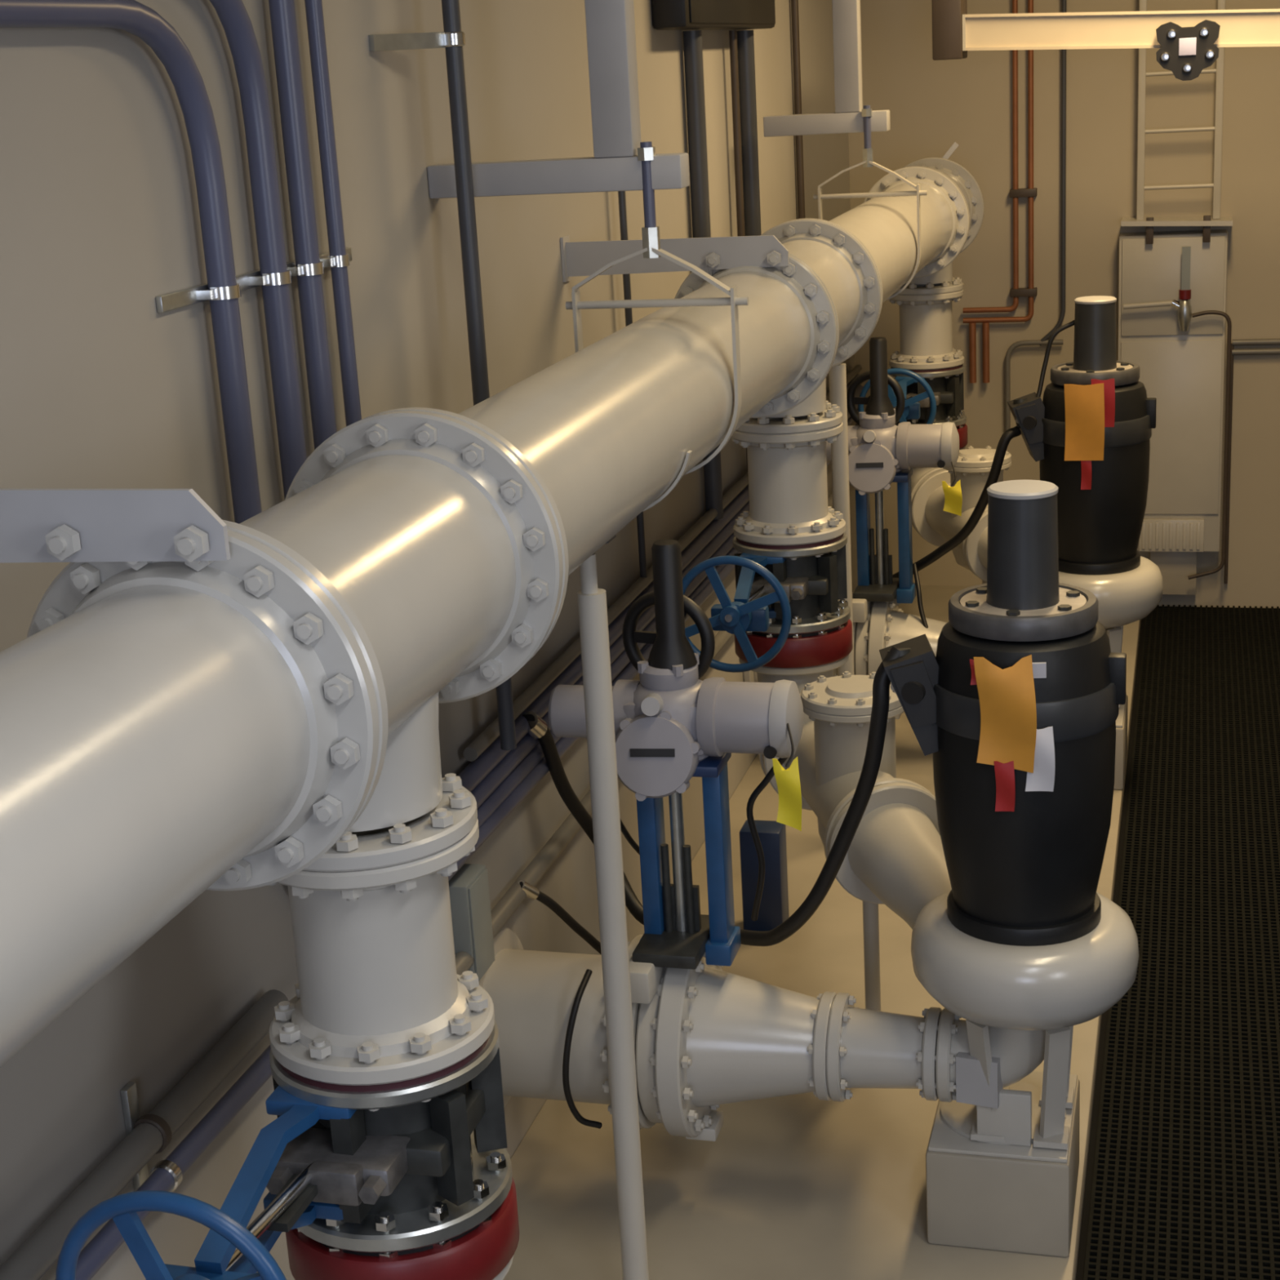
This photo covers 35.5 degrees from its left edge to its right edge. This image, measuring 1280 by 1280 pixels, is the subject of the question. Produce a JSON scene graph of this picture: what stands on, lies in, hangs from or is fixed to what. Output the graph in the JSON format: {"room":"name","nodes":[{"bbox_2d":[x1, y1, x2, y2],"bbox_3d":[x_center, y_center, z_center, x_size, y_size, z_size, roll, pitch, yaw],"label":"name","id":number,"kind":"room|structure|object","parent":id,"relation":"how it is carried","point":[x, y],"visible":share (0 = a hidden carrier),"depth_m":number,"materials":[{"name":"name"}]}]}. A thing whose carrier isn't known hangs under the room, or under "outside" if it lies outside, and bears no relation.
{"room":"pump room","nodes":[
{"label":"pump room","id":0,"kind":"room"},
{"bbox_2d":[0,0,857,1279],"bbox_3d":[-1.075,-0.263,4.578,0.200,5.320,18.450,1,17,15],"label":"wall","id":1,"kind":"structure","parent":0,"point":[100,388],"depth_m":4.83,"materials":[{"name":"paint"}]},
{"bbox_2d":[0,488,230,562],"bbox_3d":[-0.986,-0.175,3.081,0.764,0.157,0.092,1,17,15],"label":"wall bracket","id":2,"kind":"object","parent":1,"relation":"attached to","point":[37,525],"visible":1,"depth_m":3.02,"materials":[{"name":"metal"}]},
{"bbox_2d":[120,1081,182,1191],"bbox_3d":[-1.033,1.083,4.258,0.103,0.290,0.040,1,17,15],"label":"channel","id":3,"kind":"object","parent":1,"relation":"attached to","point":[132,1118],"visible":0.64,"depth_m":4.24,"materials":[{"name":"metal"}]},
{"bbox_2d":[0,989,288,1279],"bbox_3d":[-1.327,1.366,3.215,0.070,0.070,3.480,1,17,15],"label":"conduit","id":4,"kind":"object","parent":3,"relation":"attached to","point":[42,1249],"visible":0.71,"depth_m":4.17,"materials":[{"name":"metal"}]},
{"bbox_2d":[54,423,857,1279],"bbox_3d":[-0.145,0.264,7.375,0.052,0.182,12.400,1,17,15],"label":"conduit","id":5,"kind":"object","parent":3,"relation":"attached to","point":[108,1239],"visible":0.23,"depth_m":4.51,"materials":[{"name":"metal"}]},
{"bbox_2d":[155,247,351,312],"bbox_3d":[-0.862,-0.866,4.762,0.088,0.036,1.040,1,17,15],"label":"pipe clamp","id":6,"kind":"object","parent":1,"relation":"attached to","point":[173,300],"visible":0.94,"depth_m":4.67,"materials":[{"name":"metal"}]},
{"bbox_2d":[368,31,465,51],"bbox_3d":[-0.611,-1.639,5.472,0.323,0.042,0.066,-18,22,-41],"label":"channel","id":7,"kind":"object","parent":1,"relation":"attached to","point":[393,42],"visible":1,"depth_m":5.46,"materials":[{"name":"metal"}]},
{"bbox_2d":[0,0,859,791],"bbox_3d":[-0.200,-1.060,7.147,0.064,2.288,12.100,1,17,15],"label":"conduit","id":8,"kind":"object","parent":1,"relation":"attached to","point":[134,17],"visible":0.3,"depth_m":4.43,"materials":[{"name":"metal"}]},
{"bbox_2d":[448,863,494,981],"bbox_3d":[-0.523,0.873,6.141,0.086,0.330,0.180,1,17,15],"label":"outlet box","id":9,"kind":"object","parent":1,"relation":"attached to","point":[468,888],"visible":0.65,"depth_m":6.08,"materials":[{"name":"grey metal"}]},
{"bbox_2d":[208,0,862,808],"bbox_3d":[0.135,-1.450,8.342,0.064,2.474,9.500,1,17,15],"label":"conduit","id":10,"kind":"object","parent":1,"relation":"attached to","point":[233,15],"visible":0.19,"depth_m":4.71,"materials":[{"name":"metal"}]},
{"bbox_2d":[478,927,643,1129],"bbox_3d":[-0.219,1.236,6.394,0.553,0.610,0.610,1,17,15],"label":"pipe","id":11,"kind":"object","parent":1,"relation":"attached to","point":[532,993],"visible":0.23,"depth_m":6.21,"materials":[{"name":"metal"}]},
{"bbox_2d":[562,968,602,1128],"bbox_3d":[-0.173,1.286,6.175,0.057,0.517,0.176,7,19,33],"label":"cable","id":12,"kind":"object","parent":11,"relation":"hanging from","point":[576,1114],"visible":1,"depth_m":6.12,"materials":[{"name":"black rubber"}]},
{"bbox_2d":[548,539,803,1128],"bbox_3d":[0.131,0.621,6.108,0.756,1.890,0.590,1,17,15],"label":"valve","id":13,"kind":"object","parent":11,"relation":"attached to","point":[673,726],"visible":0.89,"depth_m":5.95,"materials":[{"name":"beige paint"}]},
{"bbox_2d":[518,880,601,955],"bbox_3d":[-0.113,0.952,6.666,0.522,0.411,0.314,1,17,15],"label":"cable","id":14,"kind":"object","parent":13,"relation":"attached to","point":[532,892],"visible":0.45,"depth_m":6.66,"materials":[{"name":"black rubber"}]},
{"bbox_2d":[648,952,858,1141],"bbox_3d":[0.381,1.261,6.233,0.577,0.645,0.620,1,17,15],"label":"pipe reducer","id":15,"kind":"object","parent":13,"relation":"attached to","point":[722,1037],"visible":0.8,"depth_m":6.07,"materials":[{"name":"beige paint"}]},
{"bbox_2d":[746,757,787,920],"bbox_3d":[0.374,0.605,6.091,0.079,0.660,0.302,-10,17,-22],"label":"cable","id":16,"kind":"object","parent":13,"relation":"attached to","point":[771,774],"visible":0.94,"depth_m":6.11,"materials":[{"name":"black rubber"}]},
{"bbox_2d":[772,723,801,831],"bbox_3d":[0.435,0.399,5.782,0.080,0.303,0.104,1,17,15],"label":"tag","id":17,"kind":"object","parent":13,"relation":"hanging from","point":[788,780],"visible":1,"depth_m":5.75,"materials":[{"name":"yellow paper"}]},
{"bbox_2d":[268,0,857,827],"bbox_3d":[0.247,-2.246,8.692,0.060,3.930,8.345,1,17,15],"label":"conduit","id":18,"kind":"object","parent":1,"relation":"attached to","point":[282,12],"visible":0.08,"depth_m":4.88,"materials":[{"name":"metal"}]},
{"bbox_2d":[304,0,857,682],"bbox_3d":[0.274,-2.247,8.789,0.042,3.986,8.151,1,17,15],"label":"conduit","id":19,"kind":"object","parent":1,"relation":"attached to","point":[313,8],"visible":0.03,"depth_m":5.03,"materials":[{"name":"metal"}]},
{"bbox_2d":[617,191,647,589],"bbox_3d":[-0.086,-1.989,7.492,0.028,3.720,0.028,1,17,15],"label":"conduit","id":20,"kind":"object","parent":1,"relation":"attached to","point":[621,194],"visible":0.3,"depth_m":7.69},
{"bbox_2d":[454,483,850,975],"bbox_3d":[0.383,-0.009,9.363,0.062,0.112,8.300,1,17,15],"label":"conduit","id":21,"kind":"object","parent":1,"relation":"attached to","point":[514,896],"visible":0.32,"depth_m":6.71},
{"bbox_2d":[462,364,862,761],"bbox_3d":[0.453,-0.711,9.562,0.046,0.046,7.500,1,17,15],"label":"conduit","id":22,"kind":"object","parent":1,"relation":"attached to","point":[491,732],"visible":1,"depth_m":7.09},
{"bbox_2d":[560,235,789,282],"bbox_3d":[0.121,-1.339,6.962,0.804,0.155,0.092,1,17,15],"label":"wall bracket","id":23,"kind":"object","parent":1,"relation":"attached to","point":[578,258],"visible":1,"depth_m":6.95,"materials":[{"name":"metal"}]},
{"bbox_2d":[682,30,723,519],"bbox_3d":[0.283,-1.587,8.875,0.082,2.140,0.082,1,17,15],"label":"conduit","id":24,"kind":"object","parent":1,"relation":"attached to","point":[692,40],"visible":0.54,"depth_m":8.70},
{"bbox_2d":[651,0,775,30],"bbox_3d":[0.346,-2.998,8.881,0.157,0.545,1.840,1,17,15],"label":"junction box","id":25,"kind":"object","parent":1,"relation":"attached to","point":[667,15],"visible":1,"depth_m":8.50,"materials":[{"name":"black metal"}]},
{"bbox_2d":[728,30,747,471],"bbox_3d":[0.492,-1.815,9.619,0.036,2.140,0.036,1,17,15],"label":"conduit","id":26,"kind":"object","parent":1,"relation":"attached to","point":[732,33],"visible":0.34,"depth_m":9.44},
{"bbox_2d":[736,30,761,235],"bbox_3d":[0.563,-1.892,9.873,0.082,2.140,0.082,1,17,15],"label":"conduit","id":27,"kind":"object","parent":1,"relation":"attached to","point":[745,40],"visible":0.34,"depth_m":9.68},
{"bbox_2d":[742,592,853,682],"bbox_3d":[0.859,0.057,10.246,0.553,0.610,0.610,1,17,15],"label":"pipe","id":28,"kind":"object","parent":1,"relation":"attached to","point":[748,676],"visible":0.02,"depth_m":10.06,"materials":[{"name":"beige paint"}]},
{"bbox_2d":[826,337,959,675],"bbox_3d":[1.209,-0.558,9.960,0.756,1.890,0.590,1,17,15],"label":"valve","id":29,"kind":"object","parent":28,"relation":"attached to","point":[882,452],"visible":0.84,"depth_m":9.78,"materials":[{"name":"beige paint"}]},
{"bbox_2d":[863,595,946,719],"bbox_3d":[1.460,0.082,10.085,0.577,0.645,0.620,1,17,15],"label":"pipe reducer","id":30,"kind":"object","parent":29,"relation":"attached to","point":[889,625],"visible":0.32,"depth_m":9.93,"materials":[{"name":"beige paint"}]},
{"bbox_2d":[942,461,962,515],"bbox_3d":[1.508,-0.726,9.630,0.095,0.253,0.104,1,17,15],"label":"tag","id":31,"kind":"object","parent":29,"relation":"hanging from","point":[953,495],"visible":1,"depth_m":9.60,"materials":[{"name":"yellow paper"}]},
{"bbox_2d":[791,0,804,218],"bbox_3d":[0.862,-3.046,10.952,0.040,3.720,0.040,1,17,15],"label":"conduit","id":32,"kind":"object","parent":1,"relation":"attached to","point":[794,3],"visible":0.48,"depth_m":10.96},
{"bbox_2d":[502,586,1141,1279],"bbox_3d":[0.039,2.280,4.936,1.865,0.120,18.250,1,17,15],"label":"floor","id":33,"kind":"structure","parent":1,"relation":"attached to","point":[803,1186],"depth_m":6.58,"materials":[{"name":"paint"}]},
{"bbox_2d":[577,534,648,1279],"bbox_3d":[-0.071,0.858,5.414,0.189,2.351,0.180,1,17,15],"label":"support post","id":34,"kind":"object","parent":33,"relation":"on","point":[592,600],"visible":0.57,"depth_m":5.35,"materials":[{"name":"metal"}]},
{"bbox_2d":[739,819,789,931],"bbox_3d":[0.516,0.981,8.297,0.170,0.450,0.140,1,17,15],"label":"control box","id":35,"kind":"object","parent":33,"relation":"on","point":[773,911],"visible":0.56,"depth_m":8.23,"materials":[{"name":"blue paint"}]},
{"bbox_2d":[782,671,875,859],"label":"valve","id":36,"kind":"object","parent":33,"relation":"on","point":[830,752],"depth_m":6.93,"materials":[{"name":"beige paint"}]},
{"bbox_2d":[738,654,849,775],"bbox_3d":[0.636,0.317,7.851,0.450,0.508,0.638,-6,16,-8],"label":"pipe elbow","id":37,"kind":"object","parent":36,"relation":"attached to","point":[801,676],"visible":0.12,"depth_m":7.73,"materials":[{"name":"beige paint"}]},
{"bbox_2d":[734,618,853,667],"bbox_3d":[0.603,-0.019,7.859,0.462,0.131,0.462,1,17,15],"label":"coupling","id":38,"kind":"object","parent":37,"relation":"attached to","point":[812,649],"visible":0.44,"depth_m":7.66,"materials":[{"name":"red paint"}]},
{"bbox_2d":[682,532,850,672],"bbox_3d":[0.489,-0.199,7.523,0.452,0.476,1.030,3,17,20],"label":"valve","id":39,"kind":"object","parent":38,"relation":"on","point":[775,593],"visible":0.89,"depth_m":7.55,"materials":[{"name":"metal"}]},
{"bbox_2d":[731,417,845,559],"bbox_3d":[0.569,-0.590,7.693,0.434,0.485,0.434,1,17,15],"label":"riser pipe","id":40,"kind":"object","parent":39,"relation":"attached to","point":[788,489],"visible":0.88,"depth_m":7.56,"materials":[{"name":"metal"}]},
{"bbox_2d":[731,218,881,449],"bbox_3d":[0.537,-1.140,7.534,0.600,0.786,1.038,1,17,15],"label":"pipe tee","id":41,"kind":"object","parent":40,"relation":"on","point":[833,264],"visible":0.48,"depth_m":7.65,"materials":[{"name":"beige paint"}]},
{"bbox_2d":[828,363,853,675],"bbox_3d":[0.901,-0.204,8.887,0.189,2.351,0.180,1,17,15],"label":"support post","id":42,"kind":"object","parent":33,"relation":"on","point":[837,374],"visible":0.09,"depth_m":8.70,"materials":[{"name":"metal"}]},
{"bbox_2d":[862,901,880,1011],"label":"support post","id":43,"kind":"object","parent":33,"relation":"on","point":[870,910],"depth_m":7.04,"materials":[{"name":"metal"}]},
{"bbox_2d":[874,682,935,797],"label":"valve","id":44,"kind":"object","parent":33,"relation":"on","point":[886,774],"depth_m":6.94,"materials":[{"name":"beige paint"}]},
{"bbox_2d":[911,445,1011,583],"bbox_3d":[1.849,-0.374,11.054,0.450,1.368,0.941,-6,16,-8],"label":"valve","id":45,"kind":"object","parent":33,"relation":"on","point":[972,468],"visible":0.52,"depth_m":10.92,"materials":[{"name":"beige paint"}]},
{"bbox_2d":[911,446,965,528],"bbox_3d":[1.722,-0.870,11.730,0.450,0.508,0.638,-6,16,-8],"label":"pipe elbow","id":46,"kind":"object","parent":45,"relation":"attached to","point":[919,475],"visible":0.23,"depth_m":11.61,"materials":[{"name":"beige paint"}]},
{"bbox_2d":[955,423,967,448],"bbox_3d":[1.689,-1.206,11.738,0.462,0.131,0.462,1,17,15],"label":"coupling","id":47,"kind":"object","parent":46,"relation":"attached to","point":[962,432],"visible":0.17,"depth_m":11.61,"materials":[{"name":"red paint"}]},
{"bbox_2d":[857,364,966,427],"bbox_3d":[1.576,-1.386,11.403,0.452,0.476,1.030,3,17,20],"label":"valve","id":48,"kind":"object","parent":47,"relation":"on","point":[939,400],"visible":0.54,"depth_m":11.47,"materials":[{"name":"metal"}]},
{"bbox_2d":[888,288,964,379],"bbox_3d":[1.656,-1.777,11.572,0.434,0.485,0.434,1,17,15],"label":"riser pipe","id":49,"kind":"object","parent":48,"relation":"attached to","point":[926,331],"visible":0.73,"depth_m":11.44,"materials":[{"name":"metal"}]},
{"bbox_2d":[888,157,984,306],"bbox_3d":[1.621,-2.324,11.404,0.600,0.786,0.818,1,17,15],"label":"pipe tee","id":50,"kind":"object","parent":49,"relation":"on","point":[942,282],"visible":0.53,"depth_m":11.59,"materials":[{"name":"beige paint"}]},
{"bbox_2d":[920,142,977,236],"bbox_3d":[1.719,-2.578,11.743,0.556,0.658,0.140,1,17,15],"label":"bolts","id":51,"kind":"object","parent":50,"relation":"attached to","point":[955,145],"visible":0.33,"depth_m":11.64,"materials":[{"name":"beige paint"}]},
{"bbox_2d":[925,1071,1079,1257],"bbox_3d":[1.137,1.609,6.226,0.425,0.328,0.540,1,17,15],"label":"pedestal","id":52,"kind":"object","parent":33,"relation":"on","point":[1007,1197],"visible":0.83,"depth_m":5.98,"materials":[{"name":"paint"}]},
{"bbox_2d":[827,480,1138,1149],"bbox_3d":[0.958,0.466,6.040,0.694,1.985,1.239,-12,18,-27],"label":"pump","id":53,"kind":"object","parent":52,"relation":"on","point":[1013,935],"visible":0.98,"depth_m":5.64,"materials":[{"name":"black paint"}]},
{"bbox_2d":[522,646,900,946],"bbox_3d":[0.277,0.482,6.334,1.411,1.194,0.360,8,20,35],"label":"cable","id":54,"kind":"object","parent":53,"relation":"attached to","point":[538,727],"visible":0.77,"depth_m":6.11,"materials":[{"name":"black rubber"}]},
{"bbox_2d":[826,992,942,1102],"bbox_3d":[0.757,1.257,6.127,0.322,0.330,0.330,1,17,15],"label":"spool","id":55,"kind":"object","parent":53,"relation":"attached to","point":[882,1047],"visible":0.81,"depth_m":6.03,"materials":[{"name":"beige paint"}]},
{"bbox_2d":[827,782,951,928],"bbox_3d":[0.863,0.753,6.400,0.589,0.431,0.730,1,17,15],"label":"outlet","id":56,"kind":"object","parent":53,"relation":"attached to","point":[895,858],"depth_m":6.44,"materials":[{"name":"beige paint"}]},
{"bbox_2d":[969,654,1036,811],"bbox_3d":[0.990,0.259,5.449,0.180,0.455,0.035,1,17,15],"label":"tag","id":57,"kind":"object","parent":53,"relation":"hanging from","point":[1006,696],"visible":1,"depth_m":5.43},
{"bbox_2d":[1025,726,1054,791],"bbox_3d":[1.091,0.326,5.460,0.082,0.189,0.019,1,17,15],"label":"paper tag","id":58,"kind":"object","parent":53,"relation":"attached to","point":[1042,778],"visible":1,"depth_m":5.46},
{"bbox_2d":[1113,692,1128,789],"bbox_3d":[2.183,0.487,9.887,0.425,0.328,0.540,1,17,15],"label":"pedestal","id":59,"kind":"object","parent":33,"relation":"on","point":[1121,752],"visible":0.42,"depth_m":9.61,"materials":[{"name":"paint"}]},
{"bbox_2d":[964,295,1163,707],"bbox_3d":[2.036,-0.713,9.892,0.694,1.985,1.239,-12,18,-27],"label":"pump","id":60,"kind":"object","parent":59,"relation":"on","point":[1100,527],"visible":0.57,"depth_m":9.45,"materials":[{"name":"black paint"}]},
{"bbox_2d":[892,426,1021,577],"bbox_3d":[1.481,-0.618,9.967,0.927,0.963,0.115,11,22,41],"label":"cable","id":61,"kind":"object","parent":60,"relation":"attached to","point":[1002,445],"visible":0.82,"depth_m":9.74,"materials":[{"name":"black rubber"}]},
{"bbox_2d":[912,563,928,628],"bbox_3d":[1.413,-0.173,10.019,0.047,0.370,0.297,-6,16,-10],"label":"cable","id":62,"kind":"object","parent":61,"relation":"hanging from","point":[924,622],"visible":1,"depth_m":10.01,"materials":[{"name":"black rubber"}]},
{"bbox_2d":[964,510,987,582],"bbox_3d":[1.941,-0.425,10.252,0.589,0.431,0.730,1,17,15],"label":"outlet","id":63,"kind":"object","parent":60,"relation":"attached to","point":[975,548],"depth_m":10.45,"materials":[{"name":"beige paint"}]},
{"bbox_2d":[1016,320,1074,428],"bbox_3d":[1.929,-1.267,9.524,0.300,0.497,0.054,-6,16,-9],"label":"cable","id":64,"kind":"object","parent":60,"relation":"attached to","point":[1066,326],"visible":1,"depth_m":9.51,"materials":[{"name":"black rubber"}]},
{"bbox_2d":[1064,378,1115,489],"bbox_3d":[2.088,-0.953,9.291,0.229,0.521,0.025,1,17,15],"label":"tag","id":65,"kind":"object","parent":60,"relation":"hanging from","point":[1089,409],"visible":1,"depth_m":9.27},
{"bbox_2d":[493,1256,513,1279],"bbox_3d":[-0.442,1.496,3.999,0.450,0.508,0.638,-6,16,-8],"label":"pipe elbow","id":66,"kind":"object","parent":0,"point":[500,1276],"visible":0.02,"depth_m":3.96,"materials":[{"name":"beige paint"}]},
{"bbox_2d":[285,1177,519,1279],"bbox_3d":[-0.476,1.160,4.007,0.462,0.131,0.462,1,17,15],"label":"coupling","id":67,"kind":"object","parent":66,"relation":"attached to","point":[480,1252],"visible":0.32,"depth_m":3.83,"materials":[{"name":"red paint"}]},
{"bbox_2d":[55,1020,511,1279],"bbox_3d":[-0.589,0.980,3.671,0.452,0.476,1.030,3,17,20],"label":"valve","id":68,"kind":"object","parent":67,"relation":"on","point":[409,1173],"visible":0.86,"depth_m":3.73,"materials":[{"name":"metal"}]},
{"bbox_2d":[269,813,494,1111],"bbox_3d":[-0.509,0.589,3.841,0.434,0.485,0.434,1,17,15],"label":"riser pipe","id":69,"kind":"object","parent":68,"relation":"attached to","point":[380,997],"visible":0.66,"depth_m":3.71,"materials":[{"name":"metal"}]},
{"bbox_2d":[222,410,563,901],"bbox_3d":[-0.559,0.059,3.617,0.600,0.786,0.958,1,17,15],"label":"pipe tee","id":70,"kind":"object","parent":69,"relation":"on","point":[420,549],"visible":0.46,"depth_m":3.63,"materials":[{"name":"beige paint"}]},
{"bbox_2d":[0,529,378,1067],"bbox_3d":[-1.223,0.689,1.238,0.600,0.600,4.265,1,17,15],"label":"spool","id":71,"kind":"object","parent":70,"relation":"attached to","point":[171,732],"visible":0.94,"depth_m":2.72,"materials":[{"name":"beige paint"}]},
{"bbox_2d":[848,0,1279,608],"bbox_3d":[4.154,-2.781,12.222,5.750,5.320,0.200,1,17,15],"label":"wall","id":72,"kind":"structure","parent":0,"point":[933,105],"depth_m":12.54,"materials":[{"name":"paint"}]},
{"bbox_2d":[962,0,1018,313],"bbox_3d":[2.152,-3.709,12.336,0.352,3.362,0.034,1,17,15],"label":"tube","id":73,"kind":"object","parent":72,"relation":"attached to","point":[1015,2],"visible":0.97,"depth_m":12.55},
{"bbox_2d":[963,0,1033,323],"bbox_3d":[2.200,-3.677,12.333,0.447,3.427,0.034,1,17,15],"label":"tube","id":74,"kind":"object","parent":72,"relation":"attached to","point":[1030,2],"visible":0.94,"depth_m":12.54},
{"bbox_2d":[968,322,976,382],"bbox_3d":[2.146,-1.851,12.896,0.044,0.385,0.044,1,17,15],"label":"tube","id":75,"kind":"object","parent":74,"relation":"attached to","point":[972,326],"visible":1,"depth_m":12.88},
{"bbox_2d":[982,322,989,382],"bbox_3d":[2.228,-1.849,12.873,0.044,0.385,0.044,1,17,15],"label":"tube","id":76,"kind":"object","parent":74,"relation":"attached to","point":[985,326],"visible":1,"depth_m":12.85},
{"bbox_2d":[1004,339,1062,431],"bbox_3d":[2.533,-1.631,12.865,0.367,0.597,0.034,1,17,15],"label":"conduit","id":77,"kind":"object","parent":72,"relation":"attached to","point":[1033,342],"visible":0.94,"depth_m":12.86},
{"bbox_2d":[1039,0,1066,346],"bbox_3d":[2.526,-3.596,12.266,0.175,3.581,0.030,1,17,15],"label":"conduit","id":78,"kind":"object","parent":72,"relation":"attached to","point":[1064,8],"visible":0.85,"depth_m":12.46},
{"bbox_2d":[1117,229,1227,595],"bbox_3d":[3.344,-1.401,12.621,0.645,2.300,0.261,1,17,15],"label":"door","id":79,"kind":"structure","parent":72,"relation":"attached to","point":[1184,371],"depth_m":12.46,"materials":[{"name":"beige metal"}]},
{"bbox_2d":[1138,518,1204,551],"bbox_3d":[3.380,-0.666,12.723,0.400,0.210,0.052,1,17,15],"label":"vent grille","id":80,"kind":"object","parent":79,"relation":"attached to","point":[1157,535],"depth_m":12.70,"materials":[{"name":"beige metal"}]},
{"bbox_2d":[1170,246,1191,331],"bbox_3d":[3.312,-2.147,12.235,0.128,0.510,0.084,1,17,15],"label":"valve","id":81,"kind":"object","parent":79,"relation":"attached to","point":[1184,307],"visible":1,"depth_m":12.22,"materials":[{"name":"metal"}]},
{"bbox_2d":[1187,310,1231,579],"bbox_3d":[3.548,-1.199,12.478,0.237,1.712,0.059,1,17,15],"label":"pipe","id":82,"kind":"object","parent":81,"relation":"attached to","point":[1225,315],"visible":1,"depth_m":12.43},
{"bbox_2d":[1120,215,1232,244],"bbox_3d":[3.294,-2.528,12.275,0.655,0.160,0.289,1,17,15],"label":"wall shelf","id":83,"kind":"object","parent":72,"relation":"attached to","point":[1206,221],"visible":1,"depth_m":12.16,"materials":[{"name":"beige metal"}]},
{"bbox_2d":[1136,0,1225,219],"bbox_3d":[3.233,-3.937,11.915,0.494,2.810,0.189,1,17,15],"label":"ladder","id":84,"kind":"object","parent":72,"relation":"attached to","point":[1216,185],"visible":0.8,"depth_m":12.07,"materials":[{"name":"beige metal"}]},
{"bbox_2d":[1224,342,1234,583],"bbox_3d":[3.741,-1.109,12.703,0.022,1.550,0.022,1,17,15],"label":"conduit","id":85,"kind":"object","parent":72,"relation":"attached to","point":[1226,563],"visible":0.84,"depth_m":12.70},
{"bbox_2d":[1231,348,1279,355],"bbox_3d":[4.688,-1.778,12.233,2.045,0.040,0.040,1,17,15],"label":"conduit","id":86,"kind":"object","parent":72,"relation":"attached to","point":[1237,351],"visible":1,"depth_m":12.45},
{"bbox_2d":[1232,338,1279,346],"bbox_3d":[4.684,-1.836,12.217,2.045,0.040,0.040,1,17,15],"label":"conduit","id":87,"kind":"object","parent":72,"relation":"attached to","point":[1247,341],"visible":1,"depth_m":12.43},
{"bbox_2d":[1075,606,1248,1279],"bbox_3d":[1.919,2.439,4.458,6.150,0.130,18.650,1,17,15],"label":"floor","id":88,"kind":"structure","parent":0,"point":[1089,1176],"depth_m":7.38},
{"bbox_2d":[1083,604,1279,1279],"bbox_3d":[2.885,1.787,6.245,2.868,0.019,14.020,1,17,15],"label":"floor mat","id":89,"kind":"object","parent":88,"relation":"on","point":[1186,1179],"visible":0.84,"depth_m":7.90,"materials":[{"name":"rubber"}]},
{"bbox_3d":[1.616,-2.797,2.941,6.150,0.150,18.650,1,17,15],"label":"ceiling","id":90,"kind":"structure","parent":0,"visible":0},
{"bbox_2d":[441,0,516,750],"bbox_3d":[-0.505,-1.438,5.623,0.049,3.690,0.049,1,17,15],"label":"conduit","id":91,"kind":"object","parent":90,"relation":"attached to","point":[451,8],"visible":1,"depth_m":5.69,"materials":[{"name":"metal"}]},
{"bbox_2d":[427,0,689,199],"bbox_3d":[-0.291,-2.271,5.471,0.757,2.051,0.100,1,17,15],"label":"support bracket","id":92,"kind":"object","parent":90,"relation":"hanging from","point":[615,166],"visible":0.92,"depth_m":5.62,"materials":[{"name":"metal"}]},
{"bbox_2d":[565,141,748,474],"bbox_3d":[0.048,-0.939,5.740,0.538,0.956,0.052,1,17,15],"label":"hanger","id":93,"kind":"object","parent":92,"relation":"hanging from","point":[651,248],"visible":0.66,"depth_m":5.69,"materials":[{"name":"metal"}]},
{"bbox_2d":[293,254,837,698],"bbox_3d":[-0.021,-0.624,5.531,0.600,0.600,3.369,1,17,15],"label":"spool","id":94,"kind":"object","parent":93,"relation":"hanging from","point":[604,430],"visible":0.61,"depth_m":5.03,"materials":[{"name":"beige paint"}]},
{"bbox_2d":[763,0,889,137],"bbox_3d":[0.827,-3.397,9.187,0.590,2.081,0.100,1,17,15],"label":"support bracket","id":95,"kind":"object","parent":90,"relation":"hanging from","point":[847,117],"visible":0.96,"depth_m":9.35,"materials":[{"name":"metal"}]},
{"bbox_2d":[813,105,927,301],"bbox_3d":[1.089,-2.056,9.459,0.538,0.916,0.052,1,17,15],"label":"hanger","id":96,"kind":"object","parent":95,"relation":"hanging from","point":[868,152],"visible":0.68,"depth_m":9.40,"materials":[{"name":"metal"}]},
{"bbox_2d":[782,166,968,357],"bbox_3d":[1.088,-1.837,9.494,0.600,0.600,3.389,1,17,15],"label":"spool","id":97,"kind":"object","parent":96,"relation":"hanging from","point":[886,227],"visible":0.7,"depth_m":9.64,"materials":[{"name":"beige paint"}]},
{"bbox_3d":[4.663,-0.141,3.009,0.200,5.320,18.450,1,17,15],"label":"wall","id":98,"kind":"structure","parent":0,"visible":0},
{"bbox_2d":[962,8,1279,50],"bbox_3d":[4.005,-3.029,9.850,4.775,0.380,0.220,1,17,15],"label":"beam","id":99,"kind":"structure","parent":98,"relation":"attached to","point":[1241,28],"depth_m":10.19,"materials":[{"name":"metal"}]},
{"bbox_2d":[931,0,967,60],"bbox_3d":[1.618,-3.286,10.450,0.153,0.485,0.280,1,17,15],"label":"bracket","id":100,"kind":"object","parent":99,"relation":"attached to","point":[947,15],"visible":1,"depth_m":10.35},
{"bbox_2d":[1155,19,1220,80],"bbox_3d":[2.753,-2.963,10.055,0.310,0.288,0.122,1,17,15],"label":"trolley","id":101,"kind":"object","parent":99,"relation":"hanging from","point":[1185,51],"visible":1,"depth_m":10.01,"materials":[{"name":"black metal"}]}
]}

